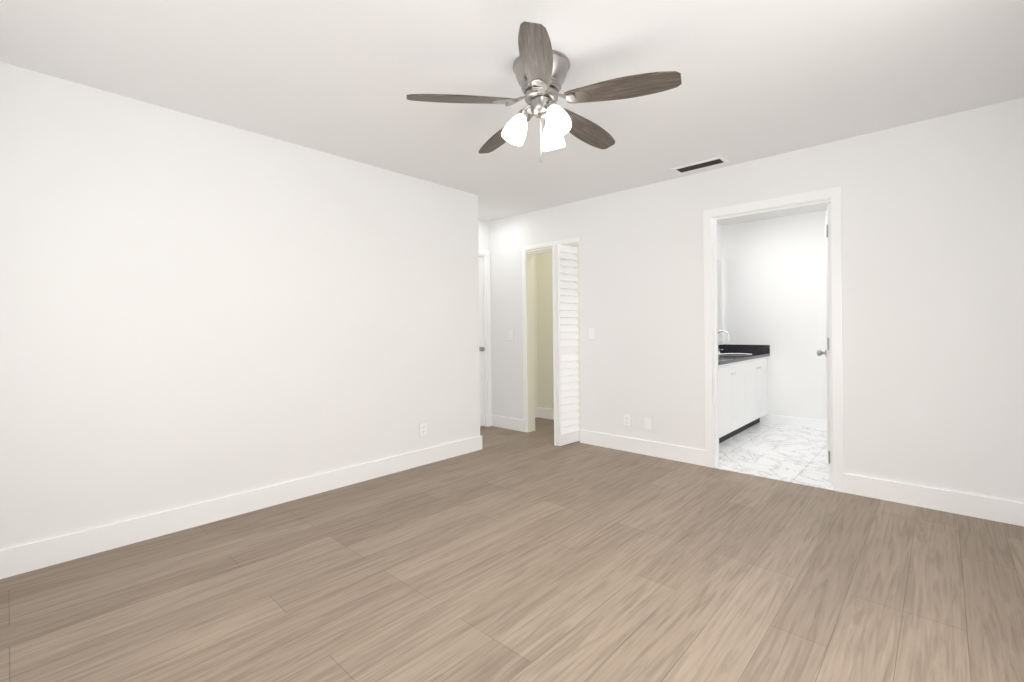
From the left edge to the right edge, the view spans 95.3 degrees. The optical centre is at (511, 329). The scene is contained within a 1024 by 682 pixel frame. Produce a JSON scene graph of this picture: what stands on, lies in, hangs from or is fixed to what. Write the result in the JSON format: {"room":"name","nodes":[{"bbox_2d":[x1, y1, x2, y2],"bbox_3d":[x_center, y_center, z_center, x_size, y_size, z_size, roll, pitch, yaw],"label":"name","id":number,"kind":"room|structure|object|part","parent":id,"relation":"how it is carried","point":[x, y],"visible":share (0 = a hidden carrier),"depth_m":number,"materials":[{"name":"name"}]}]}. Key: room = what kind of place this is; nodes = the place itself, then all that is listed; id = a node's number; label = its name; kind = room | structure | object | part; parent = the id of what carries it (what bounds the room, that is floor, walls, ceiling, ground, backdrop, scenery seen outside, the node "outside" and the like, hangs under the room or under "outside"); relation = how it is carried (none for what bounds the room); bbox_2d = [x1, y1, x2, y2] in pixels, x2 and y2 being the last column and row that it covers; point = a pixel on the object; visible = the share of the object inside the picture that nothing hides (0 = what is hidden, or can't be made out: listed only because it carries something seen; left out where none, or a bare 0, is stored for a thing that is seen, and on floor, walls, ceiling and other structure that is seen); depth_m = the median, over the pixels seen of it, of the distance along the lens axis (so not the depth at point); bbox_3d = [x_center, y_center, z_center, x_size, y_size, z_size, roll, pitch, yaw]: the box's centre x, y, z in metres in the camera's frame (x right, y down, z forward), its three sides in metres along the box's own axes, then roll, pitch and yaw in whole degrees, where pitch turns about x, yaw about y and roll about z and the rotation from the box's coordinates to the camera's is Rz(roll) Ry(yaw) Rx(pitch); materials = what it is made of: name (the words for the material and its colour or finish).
{"room":"empty bedroom","nodes":[
{"label":"empty bedroom","id":0,"kind":"room"},
{"bbox_2d":[0,62,479,550],"bbox_3d":[-1.597,-0.055,3.181,0.120,2.440,3.650,-1,0,43],"label":"wall","id":1,"kind":"structure","parent":0,"point":[194,310],"depth_m":2.79,"materials":[{"name":"paint"}]},
{"bbox_2d":[0,435,481,578],"bbox_3d":[-1.481,1.099,3.195,0.014,0.130,3.514,-1,0,43],"label":"baseboard","id":2,"kind":"structure","parent":1,"relation":"attached to","point":[17,560],"depth_m":2.78,"materials":[{"name":"white wood"}]},
{"bbox_2d":[419,422,426,436],"bbox_3d":[-0.758,0.858,3.986,0.008,0.120,0.074,-1,0,43],"label":"electrical outlet","id":3,"kind":"object","parent":1,"relation":"attached to","point":[422,429],"visible":1,"depth_m":3.98,"materials":[{"name":"white plastic"}]},
{"bbox_2d":[478,219,491,398],"bbox_3d":[-0.555,-0.065,5.342,0.120,2.440,1.000,-1,0,43],"label":"wall","id":4,"kind":"structure","parent":0,"point":[484,234],"depth_m":5.51,"materials":[{"name":"paint"}]},
{"bbox_2d":[479,256,484,425],"bbox_3d":[-0.584,0.145,5.238,0.105,1.998,0.771,-1,0,43],"label":"entry door","id":5,"kind":"structure","parent":4,"relation":"in","point":[481,339],"depth_m":5.51,"materials":[{"name":"white wood"}]},
{"bbox_3d":[-0.356,0.233,5.458,0.070,0.060,0.060,-1,0,43],"label":"knob","id":6,"kind":"part","parent":5,"relation":"part of","materials":[{"name":"silver metal"}]},
{"bbox_2d":[478,249,491,426],"bbox_3d":[-0.614,0.111,5.266,0.134,2.090,0.925,-1,0,43],"label":"trim","id":7,"kind":"structure","parent":4,"relation":"attached to","point":[483,253],"depth_m":5.53,"materials":[{"name":"white wood"}]},
{"bbox_2d":[0,417,1023,681],"bbox_3d":[0.152,1.179,2.762,4.640,0.060,5.390,-1,0,43],"label":"floor","id":8,"kind":"structure","parent":0,"point":[510,555],"depth_m":2.08,"materials":[{"name":"brown wood"}]},
{"bbox_2d":[0,0,1023,225],"bbox_3d":[0.629,-1.346,3.306,4.640,0.100,6.870,-1,0,43],"label":"ceiling","id":9,"kind":"structure","parent":0,"point":[760,79],"depth_m":2.33,"materials":[{"name":"paint"}]},
{"bbox_2d":[407,21,681,162],"bbox_3d":[0.180,-1.050,2.323,1.244,0.484,1.185,-1,0,43],"label":"ceiling fan","id":10,"kind":"object","parent":9,"relation":"hanging from","point":[541,67],"visible":1,"depth_m":2.19,"materials":[{"name":"brown wood"}]},
{"bbox_3d":[-0.232,-1.088,2.208,0.520,0.006,0.136,-4,14,-11],"label":"blade","id":11,"kind":"part","parent":10,"relation":"part of","materials":[{"name":"brown wood"}]},
{"label":"blade","id":12,"kind":"part","parent":10,"relation":"part of","materials":[{"name":"brown wood"}]},
{"bbox_3d":[0.101,-1.091,1.902,0.136,0.006,0.520,12,4,6],"label":"blade","id":13,"kind":"part","parent":10,"relation":"part of","materials":[{"name":"brown wood"}]},
{"bbox_3d":[0.405,-1.094,2.568,0.136,0.006,0.520,-18,-14,41],"label":"blade","id":14,"kind":"part","parent":10,"relation":"part of","materials":[{"name":"brown wood"}]},
{"bbox_3d":[0.495,-1.095,2.125,0.520,0.006,0.136,3,-12,24],"label":"blade","id":15,"kind":"part","parent":10,"relation":"part of","materials":[{"name":"brown wood"}]},
{"bbox_2d":[671,156,729,173],"bbox_3d":[1.491,-1.299,3.708,0.400,0.010,0.170,-1,0,43],"label":"ceiling vent","id":16,"kind":"object","parent":9,"relation":"in","point":[704,164],"visible":0.96,"depth_m":3.69,"materials":[{"name":"white metal"}]},
{"bbox_2d":[534,252,575,417],"bbox_3d":[0.736,-0.077,5.355,1.840,2.440,0.770,-1,0,43],"label":"wall","id":17,"kind":"structure","parent":0,"point":[543,326],"depth_m":6.02,"materials":[{"name":"paint"}]},
{"bbox_2d":[537,407,553,419],"bbox_3d":[0.966,1.076,5.504,1.720,0.130,0.014,-1,0,43],"label":"baseboard","id":18,"kind":"structure","parent":17,"relation":"attached to","point":[546,413],"depth_m":5.99,"materials":[{"name":"white wood"}]},
{"bbox_2d":[717,224,724,344],"bbox_3d":[1.958,-0.089,5.234,0.120,2.440,2.250,-1,0,43],"label":"wall","id":19,"kind":"structure","parent":0,"point":[720,229],"depth_m":5.92,"materials":[{"name":"paint"}]},
{"bbox_2d":[717,260,721,342],"bbox_3d":[2.100,-0.340,5.296,0.006,1.020,1.616,-1,0,43],"label":"bathroom mirror","id":20,"kind":"object","parent":19,"relation":"attached to","point":[719,272],"visible":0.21,"depth_m":5.83,"materials":[{"name":"clear glass"}]},
{"bbox_2d":[718,346,725,353],"bbox_3d":[2.103,0.248,5.278,0.020,0.101,1.706,-1,0,43],"label":"backsplash","id":21,"kind":"structure","parent":19,"relation":"attached to","point":[721,349],"depth_m":5.80,"materials":[{"name":"black stone"}]},
{"bbox_2d":[490,97,1023,502],"bbox_3d":[1.404,-0.084,4.133,4.400,2.440,0.120,-1,0,43],"label":"wall","id":22,"kind":"structure","parent":0,"point":[933,287],"depth_m":3.11,"materials":[{"name":"paint"}]},
{"bbox_2d":[492,415,523,431],"bbox_3d":[-0.057,1.086,5.400,0.517,0.130,0.014,-1,0,43],"label":"baseboard","id":23,"kind":"structure","parent":22,"relation":"attached to","point":[497,421],"depth_m":5.38,"materials":[{"name":"white wood"}]},
{"bbox_2d":[522,237,580,431],"bbox_3d":[0.444,0.109,5.013,0.758,2.072,0.132,-1,0,43],"label":"trim","id":24,"kind":"structure","parent":22,"relation":"attached to","point":[528,252],"depth_m":5.20,"materials":[{"name":"white wood"}]},
{"bbox_2d":[552,244,579,445],"bbox_3d":[0.543,0.153,4.662,0.121,1.960,0.364,-1,0,43],"label":"louvered door","id":25,"kind":"structure","parent":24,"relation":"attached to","point":[566,368],"depth_m":4.61,"materials":[{"name":"white wood"}]},
{"bbox_2d":[589,327,594,339],"bbox_3d":[0.784,0.043,4.610,0.074,0.120,0.021,-1,0,43],"label":"light switch","id":26,"kind":"object","parent":22,"relation":"attached to","point":[591,333],"visible":1,"depth_m":4.61,"materials":[{"name":"white plastic"}]},
{"bbox_2d":[624,413,630,426],"bbox_3d":[1.076,0.850,4.357,0.074,0.120,0.008,-1,0,43],"label":"electrical outlet","id":27,"kind":"object","parent":22,"relation":"attached to","point":[627,420],"visible":1,"depth_m":4.35,"materials":[{"name":"white plastic"}]},
{"bbox_2d":[580,430,705,465],"bbox_3d":[1.149,1.074,4.287,1.246,0.130,0.014,-1,0,43],"label":"baseboard","id":28,"kind":"structure","parent":22,"relation":"attached to","point":[650,448],"depth_m":4.22,"materials":[{"name":"white wood"}]},
{"bbox_2d":[644,417,651,430],"bbox_3d":[1.230,0.853,4.215,0.074,0.120,0.007,-1,0,43],"label":"electrical outlet","id":29,"kind":"object","parent":22,"relation":"attached to","point":[648,422],"visible":1,"depth_m":4.21,"materials":[{"name":"white plastic"}]},
{"bbox_2d":[703,186,843,492],"bbox_3d":[1.982,0.073,3.590,0.939,2.115,0.136,-1,0,43],"label":"trim","id":30,"kind":"structure","parent":22,"relation":"attached to","point":[711,217],"depth_m":3.54,"materials":[{"name":"white wood"}]},
{"bbox_2d":[713,465,833,489],"bbox_3d":[1.980,1.129,3.575,0.815,0.004,0.094,-1,0,43],"label":"trim","id":31,"kind":"structure","parent":22,"relation":"attached to","point":[807,483],"depth_m":3.54,"materials":[{"name":"stone"}]},
{"bbox_2d":[817,204,832,483],"bbox_3d":[2.504,0.102,3.725,0.232,2.024,0.810,-1,0,43],"label":"door","id":32,"kind":"structure","parent":22,"relation":"in","point":[828,349],"depth_m":3.38,"materials":[{"name":"painted wood"},{"name":"brushed nickel"}]},
{"bbox_2d":[844,473,1023,525],"bbox_3d":[2.635,1.060,2.916,0.917,0.130,0.014,-1,0,43],"label":"baseboard","id":33,"kind":"structure","parent":22,"relation":"attached to","point":[999,510],"depth_m":2.90,"materials":[{"name":"white wood"}]},
{"bbox_2d":[725,210,826,420],"bbox_3d":[3.320,-0.102,5.427,1.620,2.440,0.120,-1,0,43],"label":"wall","id":34,"kind":"structure","parent":0,"point":[773,286],"depth_m":5.47,"materials":[{"name":"paint"}]},
{"bbox_2d":[726,346,769,353],"bbox_3d":[2.876,0.240,5.739,0.530,0.101,0.020,-1,0,43],"label":"backsplash","id":35,"kind":"structure","parent":34,"relation":"attached to","point":[729,349],"depth_m":5.69,"materials":[{"name":"black stone"}]},
{"bbox_2d":[760,414,826,429],"bbox_3d":[3.285,1.069,5.378,1.620,0.100,0.014,-1,0,43],"label":"baseboard","id":36,"kind":"structure","parent":34,"relation":"attached to","point":[774,419],"depth_m":5.39,"materials":[{"name":"white wood"}]},
{"bbox_2d":[719,422,832,485],"bbox_3d":[2.608,1.155,4.584,1.820,0.060,2.340,-1,0,43],"label":"floor","id":37,"kind":"structure","parent":0,"point":[794,452],"depth_m":4.28,"materials":[{"name":"tile"}]},
{"bbox_2d":[718,354,769,442],"bbox_3d":[2.306,0.727,5.115,0.532,0.800,1.716,-1,0,43],"label":"bathroom vanity","id":38,"kind":"object","parent":37,"relation":"on","point":[742,384],"depth_m":4.87,"materials":[{"name":"white wood"}]},
{"bbox_2d":[718,354,761,361],"bbox_3d":[2.298,0.309,5.112,0.530,0.036,1.726,-1,0,43],"label":"countertop","id":39,"kind":"structure","parent":38,"relation":"on","point":[721,357],"depth_m":5.04,"materials":[{"name":"black stone"}]},
{"bbox_2d":[718,330,730,354],"bbox_3d":[2.474,0.152,5.502,0.186,0.285,0.243,-1,0,43],"label":"faucet","id":40,"kind":"object","parent":39,"relation":"on","point":[720,330],"depth_m":5.48,"materials":[{"name":"silver metal"}]},
{"bbox_2d":[718,353,752,356],"bbox_3d":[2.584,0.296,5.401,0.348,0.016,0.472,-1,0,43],"label":"sink","id":41,"kind":"object","parent":39,"relation":"in","point":[723,354],"depth_m":5.41,"materials":[{"name":"white ceramic"}]}
]}

